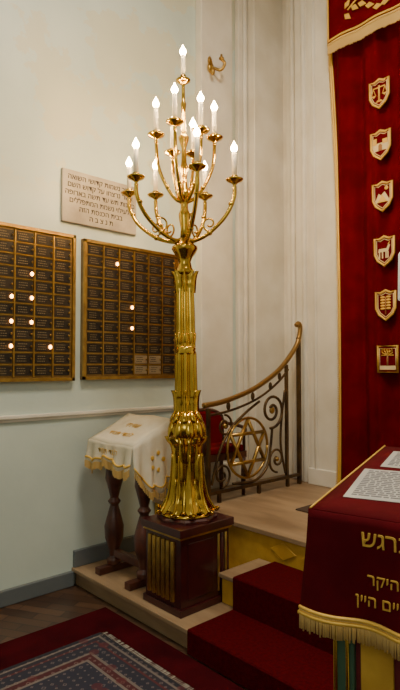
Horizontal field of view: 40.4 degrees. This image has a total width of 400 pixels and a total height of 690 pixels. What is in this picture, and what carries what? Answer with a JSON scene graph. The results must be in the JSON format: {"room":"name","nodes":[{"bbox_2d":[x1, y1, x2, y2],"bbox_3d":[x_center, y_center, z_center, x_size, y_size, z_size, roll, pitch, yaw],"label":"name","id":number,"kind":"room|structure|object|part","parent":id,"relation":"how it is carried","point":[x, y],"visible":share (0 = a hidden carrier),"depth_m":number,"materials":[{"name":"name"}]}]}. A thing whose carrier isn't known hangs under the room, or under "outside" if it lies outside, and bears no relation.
{"room":"house of worship","nodes":[
{"label":"house of worship","id":0,"kind":"room"},
{"bbox_2d":[0,0,235,590],"bbox_3d":[-1.957,-1.179,3.006,7.520,5.600,0.200,2,-3,-43],"label":"wall","id":1,"kind":"structure","parent":0,"point":[81,80],"depth_m":3.83,"materials":[{"name":"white paint"}]},
{"bbox_2d":[0,221,75,381],"bbox_3d":[-1.200,-0.271,3.495,0.876,1.015,0.050,2,-3,-43],"label":"board","id":2,"kind":"object","parent":1,"relation":"attached to","point":[38,266],"visible":1,"depth_m":3.59,"materials":[{"name":"brown metal"}]},
{"bbox_2d":[0,488,167,607],"bbox_3d":[-2.265,1.301,2.465,6.070,0.600,0.030,2,-3,-43],"label":"baseboard","id":3,"kind":"structure","parent":1,"relation":"attached to","point":[98,552],"depth_m":3.66,"materials":[{"name":"grey paint"}]},
{"bbox_2d":[0,405,172,422],"bbox_3d":[-2.266,0.434,2.501,6.070,0.045,0.028,2,-3,-43],"label":"trim","id":4,"kind":"structure","parent":1,"relation":"attached to","point":[92,413],"depth_m":3.81,"materials":[{"name":"paint"}]},
{"bbox_2d":[61,167,135,235],"bbox_3d":[-0.728,-1.037,3.976,0.630,0.375,0.027,2,-3,-43],"label":"marble plaque","id":5,"kind":"object","parent":1,"relation":"attached to","point":[88,200],"visible":0.91,"depth_m":3.93,"materials":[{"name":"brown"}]},
{"bbox_2d":[80,238,178,379],"bbox_3d":[-0.508,-0.243,4.130,0.876,1.000,0.050,2,-3,-43],"label":"board","id":6,"kind":"object","parent":1,"relation":"attached to","point":[128,309],"visible":0.97,"depth_m":4.07,"materials":[{"name":"brown metal"}]},
{"bbox_2d":[208,54,225,74],"bbox_3d":[0.131,-2.401,4.666,0.179,0.185,0.102,1,-3,-24],"label":"wall hook","id":7,"kind":"object","parent":1,"relation":"attached to","point":[211,68],"visible":1,"depth_m":4.66,"materials":[{"name":"gold metal"}]},
{"bbox_2d":[195,0,284,488],"bbox_3d":[0.378,-1.341,4.944,1.070,5.120,0.120,2,-3,-43],"label":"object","id":8,"kind":"structure","parent":1,"relation":"attached to","point":[259,207],"depth_m":4.96,"materials":[{"name":"paint"}]},
{"bbox_2d":[0,584,247,689],"bbox_3d":[0.277,1.580,0.463,7.520,0.120,6.800,2,-3,-43],"label":"floor","id":9,"kind":"structure","parent":0,"point":[29,616],"depth_m":3.31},
{"bbox_2d":[0,607,244,689],"bbox_3d":[-0.228,1.525,0.700,3.095,0.008,4.430,2,-3,-43],"label":"rug","id":10,"kind":"object","parent":9,"relation":"on","point":[178,664],"visible":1,"depth_m":2.91,"materials":[{"name":"fabric"}]},
{"bbox_2d":[0,632,193,689],"bbox_3d":[-0.702,1.541,1.312,2.625,0.008,2.372,2,-3,-43],"label":"oriental rug","id":11,"kind":"object","parent":10,"relation":"on","point":[96,661],"visible":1,"depth_m":2.65,"materials":[{"name":"fabric"}]},
{"bbox_2d":[72,551,232,647],"bbox_3d":[1.400,1.513,1.770,0.698,0.120,5.998,2,-3,-43],"label":"stair step","id":12,"kind":"structure","parent":9,"relation":"on","point":[109,587],"depth_m":3.26,"materials":[{"name":"beige wood"}]},
{"bbox_2d":[84,413,171,590],"bbox_3d":[-0.468,1.003,3.608,0.372,1.046,0.557,2,-3,-43],"label":"stand","id":13,"kind":"object","parent":12,"relation":"on","point":[113,447],"visible":0.98,"depth_m":3.51,"materials":[{"name":"white fabric"}]},
{"bbox_2d":[141,511,233,618],"bbox_3d":[-0.074,1.272,3.245,0.424,0.479,0.364,2,-3,-43],"label":"pedestal","id":14,"kind":"object","parent":12,"relation":"on","point":[184,564],"depth_m":3.10,"materials":[{"name":"brown wood"}]},
{"bbox_2d":[121,45,242,525],"bbox_3d":[-0.112,-0.411,3.265,0.725,2.889,0.633,0,-2,-8],"label":"candelabrum","id":15,"kind":"object","parent":14,"relation":"on","point":[187,501],"visible":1,"depth_m":3.25,"materials":[{"name":"gold metal"}]},
{"bbox_2d":[126,158,131,187],"bbox_3d":[-0.456,-1.098,3.488,0.042,0.225,0.042,2,-3,-43],"label":"candle light","id":16,"kind":"object","parent":15,"relation":"attached to","point":[128,162],"depth_m":3.47,"materials":[{"name":"white"}]},
{"bbox_2d":[132,138,138,171],"bbox_3d":[-0.377,-1.111,3.196,0.042,0.225,0.042,2,-3,-43],"label":"candle light","id":17,"kind":"object","parent":15,"relation":"attached to","point":[135,144],"depth_m":3.18,"materials":[{"name":"white"}]},
{"bbox_2d":[152,159,157,190],"bbox_3d":[-0.290,-1.098,3.535,0.042,0.225,0.042,2,-3,-43],"label":"candle light","id":18,"kind":"object","parent":15,"relation":"attached to","point":[155,172],"depth_m":3.52,"materials":[{"name":"white"}]},
{"bbox_2d":[153,97,158,129],"bbox_3d":[-0.270,-1.412,3.333,0.042,0.225,0.042,2,-3,-43],"label":"candle light","id":19,"kind":"object","parent":15,"relation":"on","point":[155,103],"depth_m":3.32,"materials":[{"name":"white"}]},
{"bbox_2d":[170,126,173,147],"bbox_3d":[-0.176,-1.357,3.484,0.042,0.225,0.042,2,-3,-43],"label":"candle light","id":20,"kind":"object","parent":15,"relation":"attached to","point":[171,128],"depth_m":3.47,"materials":[{"name":"white"}]},
{"bbox_2d":[171,82,177,116],"bbox_3d":[-0.149,-1.434,3.193,0.042,0.225,0.042,2,-3,-43],"label":"candle light","id":21,"kind":"object","parent":15,"relation":"on","point":[174,89],"depth_m":3.18,"materials":[{"name":"white"}]},
{"bbox_2d":[180,45,185,73],"bbox_3d":[-0.106,-1.765,3.370,0.042,0.200,0.042,2,-3,-43],"label":"candle light","id":22,"kind":"object","parent":15,"relation":"on","point":[182,51],"depth_m":3.36,"materials":[{"name":"white"}]},
{"bbox_3d":[-0.099,-1.145,3.345,0.100,1.050,0.100,2,-3,-43],"label":"stem","id":23,"kind":"part","parent":15,"relation":"part of","materials":[{"name":"gold metal"}]},
{"bbox_2d":[190,118,195,148],"bbox_3d":[-0.045,-1.339,3.459,0.042,0.225,0.042,2,-3,-43],"label":"candle light","id":24,"kind":"object","parent":15,"relation":"attached to","point":[192,123],"depth_m":3.45,"materials":[{"name":"white"}]},
{"bbox_2d":[193,125,199,160],"bbox_3d":[-0.017,-1.121,3.040,0.042,0.225,0.042,2,-3,-43],"label":"candle light","id":25,"kind":"object","parent":15,"relation":"attached to","point":[196,132],"depth_m":3.03,"materials":[{"name":"white"}]},
{"bbox_2d":[197,91,203,124],"bbox_3d":[0.004,-1.399,3.229,0.042,0.225,0.042,2,-3,-43],"label":"candle light","id":26,"kind":"object","parent":15,"relation":"attached to","point":[200,98],"depth_m":3.22,"materials":[{"name":"white"}]},
{"bbox_2d":[203,161,207,191],"bbox_3d":[0.031,-1.100,3.569,0.042,0.225,0.042,2,-3,-43],"label":"candle light","id":27,"kind":"object","parent":15,"relation":"attached to","point":[204,171],"depth_m":3.56,"materials":[{"name":"white"}]},
{"bbox_2d":[211,101,216,132],"bbox_3d":[0.088,-1.404,3.362,0.042,0.225,0.042,2,-3,-43],"label":"candle light","id":28,"kind":"object","parent":15,"relation":"attached to","point":[214,107],"depth_m":3.35,"materials":[{"name":"white"}]},
{"bbox_2d":[231,142,236,174],"bbox_3d":[0.205,-1.114,3.263,0.042,0.225,0.042,2,-3,-43],"label":"candle light","id":29,"kind":"object","parent":15,"relation":"attached to","point":[234,147],"depth_m":3.25,"materials":[{"name":"white"}]},
{"bbox_2d":[219,558,270,606],"bbox_3d":[1.897,1.351,1.487,0.358,0.179,4.900,2,-3,-43],"label":"stair step","id":30,"kind":"structure","parent":12,"relation":"on","point":[227,576],"depth_m":3.17,"materials":[{"name":"brown wood"}]},
{"bbox_2d":[187,561,333,689],"bbox_3d":[0.591,1.446,2.640,0.710,0.304,1.170,2,-3,-43],"label":"stair carpet","id":31,"kind":"object","parent":12,"relation":"on","point":[258,644],"visible":0.73,"depth_m":2.72,"materials":[{"name":"red carpet"}]},
{"bbox_2d":[153,474,331,570],"bbox_3d":[2.210,1.363,2.521,1.498,0.480,5.998,2,-3,-43],"label":"raised platform","id":32,"kind":"object","parent":9,"relation":"on","point":[268,526],"visible":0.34,"depth_m":3.63,"materials":[{"name":"brown wood"}]},
{"bbox_2d":[199,408,246,494],"bbox_3d":[0.113,0.851,4.322,0.476,0.687,0.299,2,-3,-43],"label":"armchair","id":33,"kind":"object","parent":32,"relation":"on","point":[217,437],"visible":0.23,"depth_m":4.38,"materials":[{"name":"red fabric"}]},
{"bbox_2d":[202,321,301,502],"bbox_3d":[0.465,0.485,4.406,1.194,1.425,0.040,2,-3,-43],"label":"iron railing","id":34,"kind":"object","parent":32,"relation":"on","point":[296,348],"visible":1,"depth_m":4.39,"materials":[{"name":"brown metal"}]},
{"bbox_2d":[296,504,311,512],"bbox_3d":[0.962,1.174,3.910,0.470,0.009,0.320,2,-3,-43],"label":"door mat","id":35,"kind":"object","parent":32,"relation":"on","point":[305,508],"visible":0.14,"depth_m":3.86,"materials":[{"name":"brown"}]},
{"bbox_2d":[298,445,399,689],"bbox_3d":[0.943,0.941,1.367,1.234,1.190,0.719,-2,-3,35],"label":"table","id":36,"kind":"object","parent":9,"relation":"on","point":[351,579],"visible":0.96,"depth_m":1.39,"materials":[{"name":"red fabric"}]},
{"bbox_2d":[343,469,399,502],"bbox_3d":[0.555,0.410,1.593,0.200,0.039,0.268,-1,-3,30],"label":"printed sheet","id":37,"kind":"object","parent":36,"relation":"on","point":[371,484],"visible":1,"depth_m":1.58,"materials":[{"name":"paper"}]},
{"bbox_2d":[380,451,399,467],"bbox_3d":[0.748,0.384,1.782,0.260,0.028,0.189,-1,-3,33],"label":"printed sheet","id":38,"kind":"object","parent":36,"relation":"on","point":[393,461],"visible":1,"depth_m":1.81,"materials":[{"name":"paper"}]},
{"bbox_2d":[282,0,287,364],"bbox_3d":[3.039,-1.180,2.980,0.200,5.600,6.600,2,-3,-43],"label":"wall","id":39,"kind":"structure","parent":0,"point":[283,1],"depth_m":5.26,"materials":[{"name":"paint"}]},
{"bbox_2d":[285,0,338,487],"bbox_3d":[1.037,-1.343,4.884,0.180,5.120,0.700,2,-3,-43],"label":"pilaster","id":40,"kind":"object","parent":39,"relation":"attached to","point":[312,292],"depth_m":4.82,"materials":[{"name":"paint"}]},
{"bbox_2d":[327,20,399,483],"bbox_3d":[1.573,-0.835,4.100,0.107,4.001,1.454,2,-3,-43],"label":"curtain","id":41,"kind":"object","parent":39,"relation":"hanging from","point":[364,74],"visible":0.91,"depth_m":4.36,"materials":[{"name":"red fabric"}]},
{"bbox_2d":[327,0,399,54],"bbox_3d":[1.542,-3.010,4.107,0.040,1.092,1.377,2,-3,-43],"label":"curtain valance","id":42,"kind":"object","parent":41,"relation":"attached to","point":[348,21],"visible":1,"depth_m":4.40,"materials":[{"name":"red fabric"}]},
{"bbox_2d":[398,252,399,300],"bbox_3d":[0.870,-0.025,1.830,0.127,0.789,0.397,2,-3,-43],"label":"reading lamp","id":43,"kind":"object","parent":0,"point":[399,252],"depth_m":1.94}
]}

